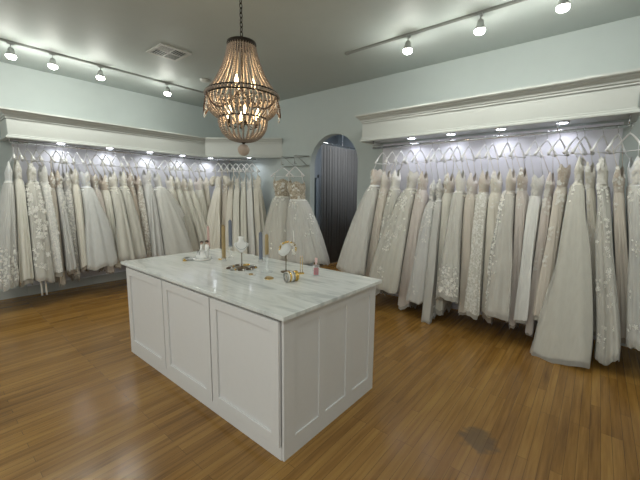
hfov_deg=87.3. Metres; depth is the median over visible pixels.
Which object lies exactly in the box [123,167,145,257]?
dress
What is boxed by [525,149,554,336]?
dress
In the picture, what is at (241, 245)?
bust
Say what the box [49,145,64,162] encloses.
clothes hanger
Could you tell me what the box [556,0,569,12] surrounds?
track spotlight
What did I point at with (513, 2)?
track rail
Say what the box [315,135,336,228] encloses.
wall
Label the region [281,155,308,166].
wall rack
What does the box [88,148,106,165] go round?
clothes hanger
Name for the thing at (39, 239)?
dress
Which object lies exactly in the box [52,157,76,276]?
dress
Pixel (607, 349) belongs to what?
dress
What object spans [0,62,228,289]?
wall
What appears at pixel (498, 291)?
dress
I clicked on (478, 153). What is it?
clothes hanger
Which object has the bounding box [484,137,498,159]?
clothes hanger
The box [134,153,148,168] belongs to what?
clothes hanger
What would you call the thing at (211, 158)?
rail
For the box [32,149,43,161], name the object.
clothes hanger
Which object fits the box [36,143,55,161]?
clothes hanger
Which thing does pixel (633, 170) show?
dress
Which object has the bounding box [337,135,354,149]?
wall
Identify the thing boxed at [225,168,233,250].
dress
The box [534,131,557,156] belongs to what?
clothes hanger
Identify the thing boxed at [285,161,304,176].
clothes hanger
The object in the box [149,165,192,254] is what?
dress
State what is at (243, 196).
dress
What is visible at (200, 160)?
clothes hanger
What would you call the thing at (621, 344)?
baseboard
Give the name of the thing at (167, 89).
track spotlight
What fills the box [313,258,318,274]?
perfume bottle
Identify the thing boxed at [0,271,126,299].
baseboard
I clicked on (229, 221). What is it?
taper candle
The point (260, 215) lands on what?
dress
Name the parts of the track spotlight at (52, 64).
bulb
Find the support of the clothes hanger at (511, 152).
hanging from the rail at (629, 120)
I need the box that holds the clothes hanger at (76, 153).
[71,153,84,164]
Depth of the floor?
2.46 m
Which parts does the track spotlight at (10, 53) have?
bulb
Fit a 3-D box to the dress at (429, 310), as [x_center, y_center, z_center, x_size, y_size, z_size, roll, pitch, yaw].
[1.475,-0.029,4.305,0.228,2.116,0.669,7,10,39]
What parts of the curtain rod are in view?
rod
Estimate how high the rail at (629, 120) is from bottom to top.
0.128 m
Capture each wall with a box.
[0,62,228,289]
[11,139,229,286]
[229,15,639,275]
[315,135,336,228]
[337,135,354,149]
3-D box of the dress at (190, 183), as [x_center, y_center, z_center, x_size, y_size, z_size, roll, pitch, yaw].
[-2.432,-0.538,6.650,0.578,1.803,0.343,6,9,32]
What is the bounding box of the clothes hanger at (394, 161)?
[393,144,406,164]
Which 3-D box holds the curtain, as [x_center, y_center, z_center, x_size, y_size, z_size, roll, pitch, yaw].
[0.425,-0.813,7.647,0.125,2.630,1.532,7,10,39]
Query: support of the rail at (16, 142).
attached to the wall at (22, 88)
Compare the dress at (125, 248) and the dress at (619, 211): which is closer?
the dress at (619, 211)
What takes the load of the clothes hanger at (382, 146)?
hanging from the rail at (629, 120)
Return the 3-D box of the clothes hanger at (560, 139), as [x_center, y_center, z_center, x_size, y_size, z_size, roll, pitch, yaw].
[2.526,-1.024,3.537,0.348,0.269,0.029,-3,9,-23]
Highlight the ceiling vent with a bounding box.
[146,43,191,61]
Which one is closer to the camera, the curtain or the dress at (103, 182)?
the dress at (103, 182)
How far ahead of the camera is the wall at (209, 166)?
5.79 m
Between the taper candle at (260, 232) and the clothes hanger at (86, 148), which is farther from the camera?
the clothes hanger at (86, 148)
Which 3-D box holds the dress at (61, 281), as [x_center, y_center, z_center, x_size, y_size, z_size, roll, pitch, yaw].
[-3.936,-0.256,4.964,0.428,1.933,0.120,6,10,35]
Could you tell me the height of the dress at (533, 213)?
1.924 m
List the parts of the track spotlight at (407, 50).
bulb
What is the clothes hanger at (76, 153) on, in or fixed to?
hanging from the rail at (16, 142)
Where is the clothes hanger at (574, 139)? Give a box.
[562,128,587,155]
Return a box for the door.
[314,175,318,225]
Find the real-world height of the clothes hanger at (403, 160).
0.269 m
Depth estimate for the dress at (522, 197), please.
3.70 m
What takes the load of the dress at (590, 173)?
hanging from the clothes hanger at (586, 139)
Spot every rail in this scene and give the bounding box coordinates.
[0,38,217,95]
[8,139,209,160]
[210,158,255,160]
[345,0,526,55]
[372,114,630,148]
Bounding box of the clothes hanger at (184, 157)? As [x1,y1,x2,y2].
[177,157,191,170]
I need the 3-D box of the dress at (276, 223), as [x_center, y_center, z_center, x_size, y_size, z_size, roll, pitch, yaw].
[-0.768,-0.411,6.194,0.869,1.658,0.776,7,10,39]
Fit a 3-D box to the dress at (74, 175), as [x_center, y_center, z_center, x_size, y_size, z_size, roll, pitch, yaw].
[-3.708,-0.369,5.136,0.552,1.748,0.143,7,10,39]
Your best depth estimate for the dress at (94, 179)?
5.32 m
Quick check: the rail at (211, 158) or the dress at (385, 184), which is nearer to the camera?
the dress at (385, 184)
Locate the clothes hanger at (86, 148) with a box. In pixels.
[84,148,91,164]
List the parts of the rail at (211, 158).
rod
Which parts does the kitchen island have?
door, door, board, door, panel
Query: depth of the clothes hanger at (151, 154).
6.01 m
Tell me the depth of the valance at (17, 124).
5.39 m
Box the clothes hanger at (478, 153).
[475,137,491,159]
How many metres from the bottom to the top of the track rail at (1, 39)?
0.023 m
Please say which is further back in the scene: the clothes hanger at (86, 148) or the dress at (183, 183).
the dress at (183, 183)
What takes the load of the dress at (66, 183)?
hanging from the clothes hanger
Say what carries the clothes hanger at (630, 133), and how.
hanging from the rail at (629, 120)
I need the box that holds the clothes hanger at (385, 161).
[384,146,398,164]
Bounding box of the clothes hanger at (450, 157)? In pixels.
[449,146,463,161]
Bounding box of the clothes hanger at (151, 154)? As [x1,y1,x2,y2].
[146,154,156,168]
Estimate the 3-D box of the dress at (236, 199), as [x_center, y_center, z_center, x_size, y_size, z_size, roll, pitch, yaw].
[-1.630,-0.452,6.669,0.236,1.958,0.574,-1,8,-10]
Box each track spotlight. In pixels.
[5,42,16,59]
[48,53,57,69]
[96,65,104,80]
[164,83,170,95]
[403,35,411,54]
[474,12,485,34]
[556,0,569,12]
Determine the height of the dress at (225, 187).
1.936 m
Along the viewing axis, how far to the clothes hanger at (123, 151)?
5.65 m
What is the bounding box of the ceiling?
[0,0,639,111]
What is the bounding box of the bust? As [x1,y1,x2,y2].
[234,236,248,268]
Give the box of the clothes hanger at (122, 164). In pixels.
[110,150,123,166]
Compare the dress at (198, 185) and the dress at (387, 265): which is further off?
the dress at (198, 185)
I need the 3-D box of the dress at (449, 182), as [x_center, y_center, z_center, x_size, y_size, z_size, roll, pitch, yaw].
[1.616,-0.052,4.298,0.167,2.065,0.443,7,10,39]
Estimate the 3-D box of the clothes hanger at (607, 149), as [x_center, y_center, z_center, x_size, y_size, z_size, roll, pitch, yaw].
[2.881,-0.981,3.247,0.348,0.269,0.029,-3,9,-25]
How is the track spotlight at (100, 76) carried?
attached to the track rail at (1, 39)
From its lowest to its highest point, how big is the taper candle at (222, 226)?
0.349 m
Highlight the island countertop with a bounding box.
[121,248,381,321]
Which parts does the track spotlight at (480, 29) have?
bulb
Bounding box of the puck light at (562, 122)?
[555,121,569,123]
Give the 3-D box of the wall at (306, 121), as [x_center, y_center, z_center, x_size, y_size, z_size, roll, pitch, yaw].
[1.450,-0.758,4.944,9.000,3.340,0.130,7,10,39]
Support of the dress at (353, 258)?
hanging from the clothes hanger at (382, 146)
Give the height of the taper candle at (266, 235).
0.201 m
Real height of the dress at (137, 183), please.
1.843 m
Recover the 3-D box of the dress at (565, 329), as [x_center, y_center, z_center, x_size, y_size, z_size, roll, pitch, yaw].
[2.531,0.117,3.364,0.479,2.126,0.867,7,10,39]
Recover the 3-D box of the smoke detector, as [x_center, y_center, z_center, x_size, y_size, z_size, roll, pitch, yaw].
[-1.815,-2.510,5.287,0.160,0.032,0.160,7,10,39]
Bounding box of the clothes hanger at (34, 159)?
[21,143,35,161]
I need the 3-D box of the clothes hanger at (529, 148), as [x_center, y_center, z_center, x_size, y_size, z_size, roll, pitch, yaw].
[2.354,-1.046,3.677,0.348,0.269,0.029,-4,9,-31]
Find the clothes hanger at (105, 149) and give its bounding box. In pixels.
[100,149,112,166]
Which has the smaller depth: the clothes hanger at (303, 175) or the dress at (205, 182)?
the clothes hanger at (303, 175)
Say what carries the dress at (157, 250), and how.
hanging from the clothes hanger at (141, 153)
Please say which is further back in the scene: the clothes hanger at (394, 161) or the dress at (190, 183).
the dress at (190, 183)
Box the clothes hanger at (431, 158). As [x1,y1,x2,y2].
[430,141,444,162]
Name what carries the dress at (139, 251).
hanging from the clothes hanger at (122, 164)
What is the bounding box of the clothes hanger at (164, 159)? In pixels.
[158,159,171,169]
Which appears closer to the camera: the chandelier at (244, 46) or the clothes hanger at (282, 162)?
the chandelier at (244, 46)
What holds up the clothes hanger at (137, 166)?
hanging from the rail at (16, 142)
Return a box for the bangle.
[283,272,288,281]
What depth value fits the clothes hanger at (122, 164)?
5.57 m
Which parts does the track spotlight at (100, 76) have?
bulb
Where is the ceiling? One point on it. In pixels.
(302, 45)
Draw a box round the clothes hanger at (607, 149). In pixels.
[605,124,625,153]
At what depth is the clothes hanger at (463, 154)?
4.10 m
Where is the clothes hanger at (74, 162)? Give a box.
[63,152,75,163]
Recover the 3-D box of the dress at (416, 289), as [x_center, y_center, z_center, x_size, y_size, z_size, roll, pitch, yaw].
[1.396,-0.136,4.399,0.239,1.932,0.573,7,10,39]
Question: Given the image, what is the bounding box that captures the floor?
[0,262,639,479]
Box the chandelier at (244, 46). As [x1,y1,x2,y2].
[203,0,280,155]
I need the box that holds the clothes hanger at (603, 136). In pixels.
[590,126,611,153]
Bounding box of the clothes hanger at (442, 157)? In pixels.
[440,140,456,161]
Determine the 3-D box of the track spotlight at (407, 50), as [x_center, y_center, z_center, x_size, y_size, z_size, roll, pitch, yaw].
[0.977,-2.165,3.726,0.100,0.189,0.099,7,10,39]
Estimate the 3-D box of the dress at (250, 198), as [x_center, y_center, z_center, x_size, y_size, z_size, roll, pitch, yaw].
[-1.415,-0.467,6.714,0.330,1.936,0.446,1,8,2]
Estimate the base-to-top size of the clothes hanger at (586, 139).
0.269 m
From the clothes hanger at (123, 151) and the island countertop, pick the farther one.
the clothes hanger at (123, 151)
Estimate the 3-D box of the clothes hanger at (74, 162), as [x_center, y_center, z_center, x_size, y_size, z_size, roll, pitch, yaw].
[-3.816,-1.291,5.086,0.348,0.269,0.029,5,9,28]
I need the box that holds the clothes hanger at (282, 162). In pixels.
[271,162,293,176]
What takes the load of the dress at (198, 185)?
hanging from the clothes hanger
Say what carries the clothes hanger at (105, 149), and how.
hanging from the rail at (16, 142)
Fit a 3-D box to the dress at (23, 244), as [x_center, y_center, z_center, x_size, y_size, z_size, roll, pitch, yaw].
[-4.127,-0.270,4.606,0.597,1.813,0.211,7,10,39]
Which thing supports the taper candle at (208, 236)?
on the candle holder
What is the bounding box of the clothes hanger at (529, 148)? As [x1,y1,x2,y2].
[524,132,542,157]
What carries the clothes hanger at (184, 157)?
hanging from the rail at (16, 142)
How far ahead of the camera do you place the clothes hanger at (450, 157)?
4.17 m
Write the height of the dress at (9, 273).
1.807 m
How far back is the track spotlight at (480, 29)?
3.23 m
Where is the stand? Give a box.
[278,241,296,272]
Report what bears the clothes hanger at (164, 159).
hanging from the rail at (16, 142)
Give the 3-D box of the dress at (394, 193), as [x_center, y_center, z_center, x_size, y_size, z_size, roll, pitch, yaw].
[0.986,-0.169,4.809,0.222,1.988,0.450,7,10,39]
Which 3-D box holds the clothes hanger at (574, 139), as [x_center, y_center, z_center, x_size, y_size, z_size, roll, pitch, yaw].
[2.636,-1.011,3.447,0.348,0.269,0.029,-2,8,-18]
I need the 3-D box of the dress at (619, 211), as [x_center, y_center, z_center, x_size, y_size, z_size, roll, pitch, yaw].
[2.906,0.019,3.259,0.306,1.896,0.468,7,10,39]
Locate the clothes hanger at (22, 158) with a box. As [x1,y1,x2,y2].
[16,141,23,160]
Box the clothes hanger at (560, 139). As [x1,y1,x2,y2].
[547,131,568,155]
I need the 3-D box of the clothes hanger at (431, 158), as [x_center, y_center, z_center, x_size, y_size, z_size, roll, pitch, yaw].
[1.537,-1.147,4.345,0.348,0.269,0.029,-5,10,-37]
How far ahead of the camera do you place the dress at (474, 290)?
3.90 m
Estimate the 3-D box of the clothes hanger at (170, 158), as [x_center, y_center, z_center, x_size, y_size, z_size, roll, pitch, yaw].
[-2.806,-1.447,6.299,0.348,0.269,0.029,4,9,23]
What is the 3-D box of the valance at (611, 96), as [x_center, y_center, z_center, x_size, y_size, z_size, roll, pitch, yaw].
[1.855,-1.476,4.049,3.059,0.363,0.582,7,10,39]
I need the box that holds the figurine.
[193,240,211,260]
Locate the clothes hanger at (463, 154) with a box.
[460,143,475,160]
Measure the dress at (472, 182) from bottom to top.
1.978 m
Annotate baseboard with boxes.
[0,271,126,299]
[596,336,635,348]
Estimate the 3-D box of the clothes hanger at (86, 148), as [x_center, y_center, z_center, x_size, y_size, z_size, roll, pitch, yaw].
[-3.664,-1.314,5.268,0.348,0.269,0.032,7,10,39]
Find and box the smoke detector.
[199,78,209,82]
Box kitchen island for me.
[126,261,375,461]
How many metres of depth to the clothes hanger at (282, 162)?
6.13 m
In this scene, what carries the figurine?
on the island countertop
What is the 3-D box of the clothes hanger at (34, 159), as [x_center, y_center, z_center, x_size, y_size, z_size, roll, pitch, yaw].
[-4.119,-1.244,4.722,0.348,0.269,0.029,4,9,24]
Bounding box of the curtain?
[320,143,357,265]
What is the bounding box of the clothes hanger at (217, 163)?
[212,163,223,171]
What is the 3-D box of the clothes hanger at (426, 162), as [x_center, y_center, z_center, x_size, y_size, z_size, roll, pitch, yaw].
[1.343,-1.171,4.503,0.348,0.269,0.029,-5,10,-34]
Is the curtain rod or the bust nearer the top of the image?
the curtain rod
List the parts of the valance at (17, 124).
molding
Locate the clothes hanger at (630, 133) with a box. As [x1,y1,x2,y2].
[611,123,639,153]
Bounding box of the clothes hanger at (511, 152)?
[508,133,525,158]
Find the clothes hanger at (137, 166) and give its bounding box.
[126,152,138,167]
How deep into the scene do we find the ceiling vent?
4.25 m
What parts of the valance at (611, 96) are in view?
molding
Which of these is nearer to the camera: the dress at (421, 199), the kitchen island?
the kitchen island
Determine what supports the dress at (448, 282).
hanging from the clothes hanger at (450, 157)
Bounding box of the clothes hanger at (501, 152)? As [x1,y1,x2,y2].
[498,135,513,158]
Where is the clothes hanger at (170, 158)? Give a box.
[164,158,177,169]
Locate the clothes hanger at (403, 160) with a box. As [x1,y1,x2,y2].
[402,143,417,163]
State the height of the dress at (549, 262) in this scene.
1.839 m
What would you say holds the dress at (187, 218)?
hanging from the clothes hanger at (170, 158)
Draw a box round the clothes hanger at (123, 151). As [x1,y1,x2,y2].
[119,151,128,167]
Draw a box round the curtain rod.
[324,135,354,148]
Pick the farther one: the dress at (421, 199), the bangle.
the dress at (421, 199)
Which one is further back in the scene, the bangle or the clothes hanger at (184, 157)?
the clothes hanger at (184, 157)
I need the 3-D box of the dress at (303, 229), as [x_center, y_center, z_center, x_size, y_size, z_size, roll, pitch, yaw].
[-0.224,-0.378,5.767,0.873,1.590,0.666,7,10,39]
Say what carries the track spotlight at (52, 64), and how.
attached to the track rail at (1, 39)
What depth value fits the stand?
2.82 m
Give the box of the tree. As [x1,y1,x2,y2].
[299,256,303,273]
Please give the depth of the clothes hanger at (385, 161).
4.74 m
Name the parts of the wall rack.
hook arm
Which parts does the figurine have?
plate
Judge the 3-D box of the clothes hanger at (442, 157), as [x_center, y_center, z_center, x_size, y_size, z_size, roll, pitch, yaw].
[1.645,-1.133,4.257,0.348,0.269,0.029,-5,10,-35]
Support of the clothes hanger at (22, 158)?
hanging from the rail at (16, 142)
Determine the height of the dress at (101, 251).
1.670 m
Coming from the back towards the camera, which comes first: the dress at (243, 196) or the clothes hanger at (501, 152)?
the dress at (243, 196)
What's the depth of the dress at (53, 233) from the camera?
4.77 m
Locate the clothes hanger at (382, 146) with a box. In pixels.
[375,146,389,165]
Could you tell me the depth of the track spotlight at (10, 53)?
3.98 m
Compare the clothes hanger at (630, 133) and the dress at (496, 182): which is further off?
the dress at (496, 182)
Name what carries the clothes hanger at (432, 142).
hanging from the rail at (629, 120)
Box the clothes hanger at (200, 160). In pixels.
[195,160,205,171]
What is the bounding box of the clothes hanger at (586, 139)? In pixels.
[571,127,594,154]
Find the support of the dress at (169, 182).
hanging from the clothes hanger at (164, 159)
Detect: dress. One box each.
[0,155,18,290]
[13,155,33,287]
[24,156,53,295]
[34,156,62,276]
[39,157,65,286]
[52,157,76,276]
[61,159,80,280]
[67,160,89,272]
[75,161,116,269]
[85,160,114,273]
[92,161,120,268]
[105,163,133,260]
[113,163,145,259]
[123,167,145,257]
[129,164,151,257]
[139,166,163,256]
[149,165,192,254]
[161,166,178,203]
[167,166,198,251]
[174,167,204,249]
[180,167,206,243]
[191,168,207,221]
[197,168,210,210]
[206,169,229,249]
[220,168,227,248]
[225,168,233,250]
[232,169,240,252]
[237,168,248,253]
[243,169,255,254]
[248,169,266,255]
[262,173,291,261]
[287,173,328,264]
[338,164,384,274]
[365,159,393,276]
[370,157,418,292]
[375,159,402,295]
[398,157,428,309]
[406,157,438,304]
[422,156,445,322]
[435,157,454,315]
[436,155,466,303]
[458,155,477,315]
[464,154,489,319]
[481,153,502,324]
[485,151,516,322]
[509,151,528,328]
[514,151,544,324]
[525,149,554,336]
[532,147,570,321]
[533,147,592,363]
[578,147,597,335]
[595,146,619,363]
[612,145,628,343]
[620,144,639,350]
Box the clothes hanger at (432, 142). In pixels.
[425,142,437,162]
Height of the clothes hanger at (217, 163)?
0.269 m
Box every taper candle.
[207,226,209,248]
[221,225,225,258]
[228,220,231,246]
[259,231,262,259]
[265,234,268,256]
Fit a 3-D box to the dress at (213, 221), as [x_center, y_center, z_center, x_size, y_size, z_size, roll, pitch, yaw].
[-2.128,-0.462,6.677,0.565,1.951,0.554,5,9,29]
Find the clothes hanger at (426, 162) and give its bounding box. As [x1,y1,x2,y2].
[411,142,427,163]
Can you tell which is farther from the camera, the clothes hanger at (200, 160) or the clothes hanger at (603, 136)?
the clothes hanger at (200, 160)

